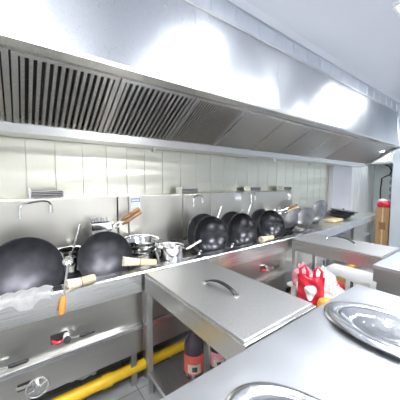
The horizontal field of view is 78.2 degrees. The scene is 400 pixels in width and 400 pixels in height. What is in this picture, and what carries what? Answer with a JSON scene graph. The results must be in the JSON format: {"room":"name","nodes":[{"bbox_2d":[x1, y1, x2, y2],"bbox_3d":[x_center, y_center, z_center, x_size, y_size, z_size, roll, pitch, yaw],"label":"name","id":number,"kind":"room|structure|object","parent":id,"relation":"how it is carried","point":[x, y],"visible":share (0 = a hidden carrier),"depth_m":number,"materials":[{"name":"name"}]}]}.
{"room":"commercial kitchen","nodes":[
{"label":"commercial kitchen","id":0,"kind":"room"},
{"bbox_2d":[0,51,374,242],"bbox_3d":[0.291,-0.181,2.951,9.400,2.750,0.107,-3,5,-37],"label":"wall","id":1,"kind":"structure","parent":0,"point":[77,169],"depth_m":2.29,"materials":[{"name":"tile"}]},
{"bbox_2d":[0,196,117,247],"bbox_3d":[-1.031,0.261,1.822,0.795,0.555,0.142,-3,5,-37],"label":"backsplash","id":2,"kind":"structure","parent":1,"relation":"attached to","point":[59,227],"depth_m":1.74,"materials":[{"name":"metal"}]},
{"bbox_2d":[116,195,128,236],"bbox_3d":[-0.672,0.242,2.089,0.085,0.555,0.142,-3,5,-37],"label":"backsplash","id":3,"kind":"structure","parent":1,"relation":"attached to","point":[122,201],"depth_m":2.02,"materials":[{"name":"metal"}]},
{"bbox_2d":[123,194,182,253],"bbox_3d":[-0.421,0.229,2.275,0.535,0.555,0.142,-3,5,-37],"label":"backsplash","id":4,"kind":"structure","parent":1,"relation":"attached to","point":[161,216],"depth_m":2.23,"materials":[{"name":"metal"}]},
{"bbox_2d":[182,193,209,250],"bbox_3d":[-0.067,0.211,2.539,0.335,0.555,0.142,-3,5,-37],"label":"backsplash","id":5,"kind":"structure","parent":1,"relation":"attached to","point":[189,211],"depth_m":2.44,"materials":[{"name":"metal"}]},
{"bbox_2d":[0,0,399,166],"bbox_3d":[0.432,-0.910,2.416,6.750,0.889,0.830,-3,5,-37],"label":"exhaust hood","id":6,"kind":"object","parent":1,"relation":"attached to","point":[180,46],"visible":0.97,"depth_m":1.67,"materials":[{"name":"metal"}]},
{"bbox_2d":[0,47,11,122],"bbox_3d":[-1.175,-0.559,1.122,0.492,0.270,0.452,-3,5,-37],"label":"grease filter","id":7,"kind":"object","parent":6,"relation":"on","point":[5,94],"visible":0.9,"depth_m":1.25,"materials":[{"name":"metal"}]},
{"bbox_2d":[10,50,120,132],"bbox_3d":[-0.774,-0.580,1.420,0.492,0.270,0.452,-3,5,-37],"label":"grease filter","id":8,"kind":"object","parent":6,"relation":"on","point":[46,93],"visible":0.83,"depth_m":1.38,"materials":[{"name":"metal"}]},
{"bbox_2d":[102,78,195,140],"bbox_3d":[-0.365,-0.601,1.724,0.512,0.270,0.452,-3,5,-37],"label":"grease filter","id":9,"kind":"object","parent":6,"relation":"on","point":[169,119],"visible":0.88,"depth_m":1.69,"materials":[{"name":"metal"}]},
{"bbox_2d":[167,97,245,145],"bbox_3d":[0.043,-0.622,2.028,0.492,0.270,0.452,-3,5,-37],"label":"grease filter","id":10,"kind":"object","parent":6,"relation":"on","point":[205,122],"visible":0.86,"depth_m":1.99,"materials":[{"name":"metal"}]},
{"bbox_2d":[213,110,284,149],"bbox_3d":[0.456,-0.644,2.335,0.522,0.270,0.452,-3,5,-37],"label":"grease filter","id":11,"kind":"object","parent":6,"relation":"on","point":[251,128],"visible":0.84,"depth_m":2.30,"materials":[{"name":"metal"}]},
{"bbox_2d":[251,120,312,153],"bbox_3d":[0.869,-0.665,2.643,0.492,0.270,0.452,-3,5,-37],"label":"grease filter","id":12,"kind":"object","parent":6,"relation":"on","point":[287,133],"visible":0.84,"depth_m":2.61,"materials":[{"name":"metal"}]},
{"bbox_2d":[279,127,336,155],"bbox_3d":[1.282,-0.687,2.950,0.522,0.270,0.452,-3,5,-37],"label":"grease filter","id":13,"kind":"object","parent":6,"relation":"on","point":[315,137],"visible":0.84,"depth_m":2.92,"materials":[{"name":"metal"}]},
{"bbox_2d":[303,133,356,158],"bbox_3d":[1.719,-0.710,3.274,0.552,0.270,0.452,-3,5,-37],"label":"grease filter","id":14,"kind":"object","parent":6,"relation":"on","point":[337,141],"visible":0.81,"depth_m":3.25,"materials":[{"name":"metal"}]},
{"bbox_2d":[210,192,252,218],"bbox_3d":[0.332,0.190,2.836,0.655,0.555,0.142,-3,5,-37],"label":"backsplash","id":15,"kind":"structure","parent":1,"relation":"attached to","point":[228,203],"depth_m":2.74,"materials":[{"name":"metal"}]},
{"bbox_2d":[251,190,291,218],"bbox_3d":[0.926,0.159,3.278,0.813,0.555,0.142,-3,5,-37],"label":"backsplash","id":16,"kind":"structure","parent":1,"relation":"attached to","point":[267,200],"depth_m":3.19,"materials":[{"name":"metal"}]},
{"bbox_2d":[326,165,351,260],"bbox_3d":[2.578,-0.297,4.606,0.750,2.750,0.180,-3,5,-37],"label":"column","id":17,"kind":"structure","parent":1,"relation":"attached to","point":[340,177],"depth_m":4.48,"materials":[{"name":"white paint"}]},
{"bbox_2d":[29,260,372,399],"bbox_3d":[1.857,1.387,0.954,9.200,0.100,5.150,-3,5,-37],"label":"floor","id":18,"kind":"structure","parent":0,"point":[121,390],"depth_m":1.70,"materials":[{"name":"grey tile"}]},
{"bbox_2d":[0,196,144,399],"bbox_3d":[-1.115,0.655,1.461,1.396,1.290,0.664,-3,5,-37],"label":"range","id":19,"kind":"object","parent":18,"relation":"on","point":[42,350],"visible":0.61,"depth_m":1.48,"materials":[{"name":"metal"}]},
{"bbox_2d":[0,285,52,310],"bbox_3d":[-0.959,0.515,1.225,0.400,0.081,0.108,-3,5,-37],"label":"kitchen towel","id":20,"kind":"object","parent":19,"relation":"on","point":[21,300],"visible":1,"depth_m":1.24,"materials":[{"name":"white fabric"}]},
{"bbox_2d":[0,237,64,295],"bbox_3d":[-0.973,0.391,1.375,0.377,0.366,0.165,-2,5,-31],"label":"wok","id":21,"kind":"object","parent":19,"relation":"on","point":[26,263],"visible":0.8,"depth_m":1.43,"materials":[{"name":"metal"}]},
{"bbox_2d":[18,200,52,218],"bbox_3d":[-1.072,0.054,1.612,0.028,0.107,0.227,2,4,23],"label":"faucet","id":22,"kind":"object","parent":19,"relation":"attached to","point":[36,201],"visible":1,"depth_m":1.59,"materials":[{"name":"metal"}]},
{"bbox_2d":[49,205,52,212],"bbox_3d":[-1.034,0.061,1.705,0.028,0.050,0.028,-3,5,-37],"label":"faucet","id":23,"kind":"object","parent":22,"relation":"on","point":[50,206],"depth_m":1.69,"materials":[{"name":"metal"}]},
{"bbox_2d":[28,189,63,198],"bbox_3d":[-1.079,-0.046,1.729,0.205,0.070,0.100,-3,5,-37],"label":"vent box","id":24,"kind":"object","parent":19,"relation":"on","point":[47,193],"visible":0.99,"depth_m":1.70,"materials":[{"name":"grey metal"}]},
{"bbox_2d":[58,256,72,314],"bbox_3d":[-0.748,0.466,1.353,0.050,0.289,0.139,0,4,-3],"label":"ladle","id":25,"kind":"object","parent":19,"relation":"hanging from","point":[67,261],"visible":1,"depth_m":1.34,"materials":[{"name":"wood"}]},
{"bbox_2d":[62,256,72,265],"bbox_3d":[-0.753,0.347,1.400,0.056,0.056,0.017,-3,5,-36],"label":"bowl","id":26,"kind":"object","parent":25,"relation":"on","point":[68,260],"depth_m":1.40,"materials":[{"name":"metal"}]},
{"bbox_2d":[60,272,82,283],"bbox_3d":[-0.891,0.520,1.696,0.220,0.054,0.219,-3,5,-37],"label":"stand","id":27,"kind":"object","parent":19,"relation":"on","point":[79,274],"visible":0.19,"depth_m":1.62,"materials":[{"name":"metal"}]},
{"bbox_2d":[58,246,80,274],"bbox_3d":[-0.885,0.414,1.681,0.168,0.160,0.188,-3,5,-37],"label":"stock pot","id":28,"kind":"object","parent":27,"relation":"on","point":[65,251],"visible":0.44,"depth_m":1.64,"materials":[{"name":"metal"}]},
{"bbox_2d":[72,224,80,250],"bbox_3d":[-0.890,0.341,1.700,0.129,0.341,0.041,-2,5,-30],"label":"ladle","id":29,"kind":"object","parent":28,"relation":"in","point":[79,225],"visible":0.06,"depth_m":1.71,"materials":[{"name":"metal"}]},
{"bbox_2d":[50,370,96,390],"bbox_3d":[-0.850,1.079,1.454,0.214,0.085,0.771,3,5,39],"label":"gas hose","id":30,"kind":"object","parent":19,"relation":"attached to","point":[94,372],"visible":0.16,"depth_m":1.50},
{"bbox_2d":[65,274,95,292],"bbox_3d":[-0.669,0.466,1.382,0.158,0.075,0.072,-3,5,-40],"label":"brush","id":31,"kind":"object","parent":19,"relation":"on","point":[71,284],"visible":1,"depth_m":1.35,"materials":[{"name":"brown wood"}]},
{"bbox_2d":[89,217,111,234],"bbox_3d":[-0.746,0.333,1.848,0.140,0.404,0.090,-3,5,-37],"label":"tray","id":32,"kind":"object","parent":19,"relation":"on","point":[100,225],"visible":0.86,"depth_m":1.81,"materials":[{"name":"metal"}]},
{"bbox_2d":[107,207,139,224],"bbox_3d":[-0.616,0.141,1.966,0.268,0.157,0.092,-3,5,-36],"label":"ladle","id":33,"kind":"object","parent":32,"relation":"on","point":[136,210],"visible":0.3,"depth_m":1.96,"materials":[{"name":"wood"}]},
{"bbox_2d":[107,211,141,230],"bbox_3d":[-0.585,0.170,1.920,0.267,0.156,0.092,-1,4,-20],"label":"ladle","id":34,"kind":"object","parent":32,"relation":"on","point":[138,213],"visible":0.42,"depth_m":1.93,"materials":[{"name":"wood"}]},
{"bbox_2d":[77,231,131,276],"bbox_3d":[-0.648,0.380,1.662,0.352,0.335,0.154,-3,5,-34],"label":"wok","id":35,"kind":"object","parent":19,"relation":"on","point":[102,253],"visible":0.81,"depth_m":1.70,"materials":[{"name":"metal"}]},
{"bbox_2d":[116,194,216,379],"bbox_3d":[-0.305,0.612,2.072,0.626,1.290,0.650,-3,5,-37],"label":"range","id":36,"kind":"object","parent":18,"relation":"on","point":[161,216],"visible":0.29,"depth_m":2.06,"materials":[{"name":"metal"}]},
{"bbox_2d":[130,198,139,210],"bbox_3d":[-0.544,0.040,2.076,0.085,0.120,0.003,-3,5,-37],"label":"sticker","id":37,"kind":"object","parent":36,"relation":"attached to","point":[135,202],"visible":0.84,"depth_m":2.07,"materials":[{"name":"beige paper"}]},
{"bbox_2d":[122,256,156,265],"bbox_3d":[-0.410,0.414,1.673,0.230,0.078,0.064,-1,4,-13],"label":"brush","id":38,"kind":"object","parent":36,"relation":"on","point":[127,261],"visible":1,"depth_m":1.65,"materials":[{"name":"brown wood"}]},
{"bbox_2d":[132,248,155,267],"bbox_3d":[-0.472,0.465,1.968,0.248,0.122,0.248,-3,5,-37],"label":"mixing bowl","id":39,"kind":"object","parent":36,"relation":"on","point":[151,255],"visible":0.28,"depth_m":1.88,"materials":[{"name":"metal"}]},
{"bbox_2d":[131,243,156,254],"bbox_3d":[-0.472,0.415,1.964,0.262,0.122,0.262,-3,5,-37],"label":"mixing bowl","id":40,"kind":"object","parent":39,"relation":"on","point":[143,251],"visible":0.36,"depth_m":1.85,"materials":[{"name":"metal"}]},
{"bbox_2d":[124,234,160,249],"bbox_3d":[-0.466,0.363,1.958,0.274,0.133,0.274,0,4,6],"label":"colander","id":41,"kind":"object","parent":40,"relation":"on","point":[138,241],"visible":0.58,"depth_m":2.02,"materials":[{"name":"metal"}]},
{"bbox_2d":[128,251,193,269],"bbox_3d":[-0.296,0.538,2.054,0.626,0.030,0.420,-3,5,-37],"label":"countertop","id":42,"kind":"structure","parent":36,"relation":"on","point":[185,254],"depth_m":2.26,"materials":[{"name":"metal"}]},
{"bbox_2d":[157,236,188,249],"bbox_3d":[-0.252,0.399,2.212,0.312,0.096,0.379,0,4,0],"label":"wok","id":43,"kind":"object","parent":36,"relation":"on","point":[186,244],"visible":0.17,"depth_m":2.29,"materials":[{"name":"metal"}]},
{"bbox_2d":[155,239,201,262],"bbox_3d":[-0.163,0.432,1.940,0.373,0.195,0.224,0,4,-5],"label":"saucepan","id":44,"kind":"object","parent":36,"relation":"on","point":[166,251],"visible":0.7,"depth_m":1.87,"materials":[{"name":"metal"}]},
{"bbox_2d":[194,216,227,254],"bbox_3d":[0.061,0.343,2.206,0.433,0.397,0.152,-3,5,-41],"label":"wok","id":45,"kind":"object","parent":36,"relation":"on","point":[211,230],"visible":0.82,"depth_m":2.28,"materials":[{"name":"black metal"}]},
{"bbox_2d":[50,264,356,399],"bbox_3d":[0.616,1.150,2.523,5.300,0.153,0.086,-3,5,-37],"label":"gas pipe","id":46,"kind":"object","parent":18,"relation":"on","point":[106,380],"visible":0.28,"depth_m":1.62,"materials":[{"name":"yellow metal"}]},
{"bbox_2d":[144,259,315,396],"bbox_3d":[0.099,0.873,1.408,0.493,0.861,0.874,-3,5,-37],"label":"worktable","id":47,"kind":"object","parent":18,"relation":"on","point":[231,311],"depth_m":1.26,"materials":[{"name":"silver metal"}]},
{"bbox_2d":[184,329,203,379],"bbox_3d":[-0.039,0.947,1.586,0.129,0.356,0.130,-3,5,-37],"label":"sauce bottle","id":48,"kind":"object","parent":47,"relation":"on","point":[193,344],"visible":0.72,"depth_m":1.54,"materials":[{"name":"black plastic"}]},
{"bbox_2d":[210,346,225,368],"bbox_3d":[0.119,0.974,1.644,0.107,0.294,0.108,-3,5,-37],"label":"sauce bottle","id":49,"kind":"object","parent":47,"relation":"on","point":[216,359],"visible":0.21,"depth_m":1.60,"materials":[{"name":"pink plastic"}]},
{"bbox_2d":[182,192,289,290],"bbox_3d":[0.353,0.578,2.552,0.996,1.290,0.664,-3,5,-37],"label":"range","id":50,"kind":"object","parent":18,"relation":"on","point":[264,262],"visible":0.29,"depth_m":2.45,"materials":[{"name":"metal"}]},
{"bbox_2d":[176,187,197,193],"bbox_3d":[-0.125,-0.095,2.438,0.205,0.070,0.100,-3,5,-37],"label":"vent box","id":51,"kind":"object","parent":50,"relation":"on","point":[179,190],"visible":0.97,"depth_m":2.39,"materials":[{"name":"grey metal"}]},
{"bbox_2d":[192,194,202,205],"bbox_3d":[-0.018,-0.001,2.396,0.028,0.107,0.227,2,4,23],"label":"faucet","id":52,"kind":"object","parent":50,"relation":"attached to","point":[199,194],"visible":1,"depth_m":2.39,"materials":[{"name":"metal"}]},
{"bbox_2d":[187,214,210,253],"bbox_3d":[0.024,0.307,2.274,0.373,0.365,0.148,-3,5,-33],"label":"wok","id":53,"kind":"object","parent":50,"relation":"on","point":[194,221],"visible":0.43,"depth_m":2.25,"materials":[{"name":"grey metal"}]},
{"bbox_2d":[184,239,258,254],"bbox_3d":[0.357,0.504,2.540,0.996,0.030,0.420,-3,5,-37],"label":"countertop","id":54,"kind":"structure","parent":50,"relation":"on","point":[187,251],"depth_m":2.42,"materials":[{"name":"metal"}]},
{"bbox_2d":[220,211,237,246],"bbox_3d":[0.321,0.295,2.514,0.369,0.361,0.147,-2,5,-29],"label":"wok","id":55,"kind":"object","parent":50,"relation":"on","point":[226,217],"visible":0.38,"depth_m":2.53,"materials":[{"name":"grey metal"}]},
{"bbox_2d":[235,194,240,200],"bbox_3d":[0.434,-0.030,2.802,0.100,0.070,0.003,-3,5,-37],"label":"sticker","id":56,"kind":"object","parent":50,"relation":"attached to","point":[237,196],"visible":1,"depth_m":2.80,"materials":[{"name":"white paper"}]},
{"bbox_2d":[228,213,256,247],"bbox_3d":[0.386,0.324,2.458,0.422,0.387,0.152,-3,5,-34],"label":"wok","id":57,"kind":"object","parent":50,"relation":"on","point":[242,229],"visible":0.89,"depth_m":2.52,"materials":[{"name":"black metal"}]},
{"bbox_2d":[244,186,260,191],"bbox_3d":[0.645,-0.135,3.010,0.205,0.070,0.100,-3,5,-37],"label":"vent box","id":58,"kind":"object","parent":50,"relation":"on","point":[246,188],"visible":1,"depth_m":2.97,"materials":[{"name":"grey metal"}]},
{"bbox_2d":[251,209,275,238],"bbox_3d":[0.702,0.275,2.812,0.357,0.347,0.153,-2,4,-21],"label":"wok","id":59,"kind":"object","parent":50,"relation":"on","point":[256,214],"visible":0.41,"depth_m":2.84,"materials":[{"name":"grey metal"}]},
{"bbox_2d":[259,235,273,242],"bbox_3d":[0.661,0.382,2.433,0.191,0.066,0.066,-3,5,-37],"label":"brush","id":60,"kind":"object","parent":50,"relation":"on","point":[262,239],"visible":1,"depth_m":2.40,"materials":[{"name":"brown wood"}]},
{"bbox_2d":[258,210,284,237],"bbox_3d":[0.775,0.317,2.763,0.389,0.404,0.160,-2,5,-31],"label":"wok","id":61,"kind":"object","parent":50,"relation":"on","point":[267,220],"visible":0.83,"depth_m":2.82,"materials":[{"name":"black metal"}]},
{"bbox_2d":[160,284,399,399],"bbox_3d":[0.351,0.971,0.308,2.250,0.820,1.165,-3,5,-37],"label":"worktable","id":62,"kind":"object","parent":18,"relation":"on","point":[311,354],"visible":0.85,"depth_m":0.79,"materials":[{"name":"silver metal"}]},
{"bbox_2d":[224,381,320,399],"bbox_3d":[0.242,0.534,0.475,0.330,0.028,0.500,-3,5,-37],"label":"oval platter","id":63,"kind":"object","parent":62,"relation":"on","point":[258,390],"visible":1,"depth_m":0.65,"materials":[{"name":"metal"}]},
{"bbox_2d":[324,301,399,357],"bbox_3d":[0.736,0.501,0.941,0.330,0.028,0.500,-3,5,-37],"label":"oval platter","id":64,"kind":"object","parent":62,"relation":"on","point":[377,327],"visible":1,"depth_m":1.00,"materials":[{"name":"metal"}]},
{"bbox_2d":[251,190,327,291],"bbox_3d":[1.078,0.540,3.100,0.816,1.290,0.650,-3,5,-37],"label":"range","id":65,"kind":"object","parent":18,"relation":"on","point":[267,200],"visible":0.34,"depth_m":3.03,"materials":[{"name":"metal"}]},
{"bbox_2d":[277,186,291,190],"bbox_3d":[1.174,-0.163,3.404,0.205,0.070,0.100,-3,5,-37],"label":"vent box","id":66,"kind":"object","parent":65,"relation":"on","point":[279,188],"visible":1,"depth_m":3.35,"materials":[{"name":"grey metal"}]},
{"bbox_2d":[273,204,297,210],"bbox_3d":[1.128,0.106,3.184,0.442,0.102,0.112,-2,4,-24],"label":"ladle","id":67,"kind":"object","parent":65,"relation":"on","point":[294,205],"visible":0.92,"depth_m":3.19,"materials":[{"name":"metal"}]},
{"bbox_2d":[276,206,298,214],"bbox_3d":[1.096,0.139,3.146,0.417,0.101,0.112,-3,5,-32],"label":"ladle","id":68,"kind":"object","parent":65,"relation":"on","point":[278,211],"visible":0.53,"depth_m":3.10,"materials":[{"name":"metal"}]},
{"bbox_2d":[283,208,301,234],"bbox_3d":[1.167,0.271,3.078,0.373,0.354,0.147,-2,5,-31],"label":"wok","id":69,"kind":"object","parent":65,"relation":"on","point":[291,218],"visible":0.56,"depth_m":2.99,"materials":[{"name":"grey metal"}]},
{"bbox_2d":[294,208,313,233],"bbox_3d":[1.315,0.310,3.120,0.176,0.437,0.360,4,6,44],"label":"wok","id":70,"kind":"object","parent":65,"relation":"on","point":[305,216],"visible":0.82,"depth_m":3.04,"materials":[{"name":"grey metal"}]},
{"bbox_2d":[287,263,376,296],"bbox_3d":[1.486,1.028,2.501,1.000,0.400,0.710,-3,5,-37],"label":"bench","id":71,"kind":"object","parent":18,"relation":"on","point":[350,274],"visible":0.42,"depth_m":2.66,"materials":[{"name":"white paint"}]},
{"bbox_2d":[291,262,312,285],"bbox_3d":[0.998,0.721,2.397,0.216,0.224,0.165,-3,5,-37],"label":"plastic bag","id":72,"kind":"object","parent":71,"relation":"on","point":[294,277],"visible":0.36,"depth_m":2.36,"materials":[{"name":"pink plastic"}]},
{"bbox_2d":[309,265,336,285],"bbox_3d":[1.099,0.722,2.226,0.240,0.245,0.207,-3,5,-37],"label":"plastic bag","id":73,"kind":"object","parent":71,"relation":"on","point":[330,278],"visible":0.27,"depth_m":2.18,"materials":[{"name":"white plastic"}]},
{"bbox_2d":[336,276,345,286],"bbox_3d":[1.307,0.791,2.357,0.140,0.090,0.080,-1,4,-14],"label":"carton","id":74,"kind":"object","parent":71,"relation":"on","point":[338,278],"visible":0.36,"depth_m":2.33,"materials":[{"name":"brown cardboard"}]},
{"bbox_2d":[337,282,344,289],"bbox_3d":[1.263,0.797,2.251,0.104,0.092,0.103,-3,5,-37],"label":"pack","id":75,"kind":"object","parent":71,"relation":"on","point":[341,285],"visible":0.19,"depth_m":2.22,"materials":[{"name":"red plastic"}]},
{"bbox_2d":[350,281,369,287],"bbox_3d":[1.390,0.784,2.142,0.144,0.135,0.030,1,4,9],"label":"paper pad","id":76,"kind":"object","parent":71,"relation":"on","point":[352,284],"visible":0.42,"depth_m":2.13,"materials":[{"name":"white paper"}]},
{"bbox_2d":[308,212,375,266],"bbox_3d":[2.326,0.708,4.065,2.350,0.820,0.420,-4,5,-42],"label":"workbench","id":77,"kind":"object","parent":18,"relation":"on","point":[360,218],"visible":0.39,"depth_m":3.92,"materials":[{"name":"silver metal"}]},
{"bbox_2d":[311,200,326,223],"bbox_3d":[1.636,0.210,3.402,0.173,0.428,0.350,4,6,44],"label":"wok","id":78,"kind":"object","parent":77,"relation":"on","point":[319,208],"visible":0.86,"depth_m":3.32,"materials":[{"name":"grey metal"}]},
{"bbox_2d":[324,218,342,222],"bbox_3d":[2.001,0.300,3.679,0.330,0.036,0.140,-3,5,-37],"label":"chopping board","id":79,"kind":"object","parent":77,"relation":"on","point":[332,220],"visible":1,"depth_m":3.62,"materials":[{"name":"brown wood"}]},
{"bbox_2d":[326,212,350,217],"bbox_3d":[2.280,0.251,4.123,0.389,0.088,0.490,0,4,-4],"label":"wok","id":80,"kind":"object","parent":77,"relation":"on","point":[328,213],"visible":0.85,"depth_m":3.97,"materials":[{"name":"grey metal"}]},
{"bbox_2d":[328,210,354,215],"bbox_3d":[2.357,0.219,4.153,0.389,0.088,0.490,0,4,-4],"label":"wok","id":81,"kind":"object","parent":80,"relation":"on","point":[332,211],"visible":0.84,"depth_m":3.99,"materials":[{"name":"grey metal"}]},
{"bbox_2d":[330,208,357,213],"bbox_3d":[2.418,0.187,4.183,0.409,0.090,0.506,0,4,-5],"label":"wok","id":82,"kind":"object","parent":81,"relation":"on","point":[334,209],"visible":0.84,"depth_m":4.06,"materials":[{"name":"grey metal"}]},
{"bbox_2d":[338,231,369,240],"bbox_3d":[2.320,0.688,4.071,2.290,0.020,0.320,-4,5,-42],"label":"shelf","id":83,"kind":"object","parent":77,"relation":"attached to","point":[358,235],"depth_m":4.49,"materials":[{"name":"metal"}]},
{"bbox_2d":[291,234,399,284],"bbox_3d":[1.375,0.804,2.400,0.448,0.861,0.794,-3,5,-37],"label":"worktable","id":84,"kind":"object","parent":18,"relation":"on","point":[341,249],"depth_m":2.27,"materials":[{"name":"silver metal"}]},
{"bbox_2d":[374,207,389,245],"bbox_3d":[3.759,0.598,5.057,0.154,0.902,0.230,-3,5,-37],"label":"cardboard box","id":85,"kind":"object","parent":18,"relation":"on","point":[382,221],"visible":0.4,"depth_m":5.00,"materials":[{"name":"brown cardboard"}]},
{"bbox_2d":[377,201,390,207],"bbox_3d":[3.760,0.084,5.021,0.175,0.127,0.245,-3,5,-37],"label":"plastic bag","id":86,"kind":"object","parent":85,"relation":"on","point":[386,204],"visible":0.94,"depth_m":4.95,"materials":[{"name":"red plastic"}]},
{"bbox_2d":[373,251,399,296],"bbox_3d":[2.121,0.876,1.671,1.300,0.820,1.240,-3,5,-37],"label":"base cabinet","id":87,"kind":"object","parent":18,"relation":"on","point":[386,272],"visible":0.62,"depth_m":1.71,"materials":[{"name":"silver metal"}]},
{"bbox_3d":[1.008,1.064,1.990,0.316,0.400,0.476,-3,5,-37],"label":"plastic crate","id":88,"kind":"object","parent":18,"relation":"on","visible":0},
{"bbox_2d":[297,265,324,306],"bbox_3d":[0.902,0.695,2.003,0.212,0.352,0.110,2,4,22],"label":"bag","id":89,"kind":"object","parent":88,"relation":"on","point":[310,289],"visible":0.81,"depth_m":1.97,"materials":[{"name":"red plastic"}]},
{"bbox_2d":[317,297,330,306],"bbox_3d":[0.989,0.817,1.918,0.104,0.099,0.126,-3,5,-37],"label":"pack","id":90,"kind":"object","parent":88,"relation":"on","point":[321,301],"visible":0.36,"depth_m":1.91},
{"bbox_2d":[324,282,345,298],"bbox_3d":[1.102,0.770,1.999,0.266,0.181,0.218,-3,5,-37],"label":"plastic bag","id":91,"kind":"object","parent":88,"relation":"on","point":[330,291],"visible":0.29,"depth_m":1.96,"materials":[{"name":"white plastic"}]},
{"bbox_2d":[246,0,399,98],"bbox_3d":[1.857,-1.456,0.755,9.200,0.100,5.150,-3,5,-37],"label":"ceiling","id":92,"kind":"structure","parent":0,"point":[364,35],"depth_m":2.16,"materials":[{"name":"white paint"}]},
{"bbox_2d":[392,0,399,16],"bbox_3d":[1.688,-1.466,1.821,0.340,0.030,0.340,-3,5,-37],"label":"recessed light","id":93,"kind":"object","parent":92,"relation":"in","point":[396,5],"visible":1,"depth_m":1.86,"materials":[{"name":"white paint"}]},
{"bbox_2d":[373,153,390,242],"bbox_3d":[5.586,-0.229,3.626,0.100,2.750,5.150,-3,5,-37],"label":"wall","id":94,"kind":"structure","parent":0,"point":[381,171],"depth_m":5.56,"materials":[{"name":"grey paint"}]},
{"bbox_2d":[371,155,392,164],"bbox_3d":[3.960,-0.856,5.287,0.472,0.170,0.440,-3,5,-37],"label":"wall","id":95,"kind":"structure","parent":94,"relation":"attached to","point":[388,159],"depth_m":5.11,"materials":[{"name":"white paint"}]},
{"bbox_2d":[380,165,391,198],"bbox_3d":[4.115,-0.287,5.461,0.058,1.011,0.213,-3,5,-37],"label":"hanging cable","id":96,"kind":"object","parent":94,"relation":"hanging from","point":[386,165],"visible":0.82,"depth_m":5.50,"materials":[{"name":"black plastic"}]},
{"bbox_2d":[389,151,393,201],"bbox_3d":[4.244,-0.073,5.348,0.012,2.200,0.230,-3,5,-37],"label":"trim","id":97,"kind":"structure","parent":94,"relation":"attached to","point":[391,165],"depth_m":5.39,"materials":[{"name":"tile"}]},
{"bbox_2d":[388,117,399,248],"bbox_3d":[5.117,-0.180,2.935,0.120,2.750,4.600,-3,5,-37],"label":"wall partition","id":98,"kind":"structure","parent":0,"point":[394,229],"depth_m":4.70,"materials":[{"name":"white paint"}]},
{"bbox_2d":[191,0,399,116],"bbox_3d":[0.746,-1.420,2.249,9.204,0.180,0.056,-3,5,-37],"label":"trim","id":99,"kind":"structure","parent":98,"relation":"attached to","point":[227,10],"depth_m":2.24,"materials":[{"name":"metal"}]},
{"bbox_2d":[228,0,399,103],"bbox_3d":[0.785,-1.497,2.195,9.200,0.020,0.060,-3,5,-37],"label":"trim","id":100,"kind":"structure","parent":98,"relation":"attached to","point":[246,6],"depth_m":2.34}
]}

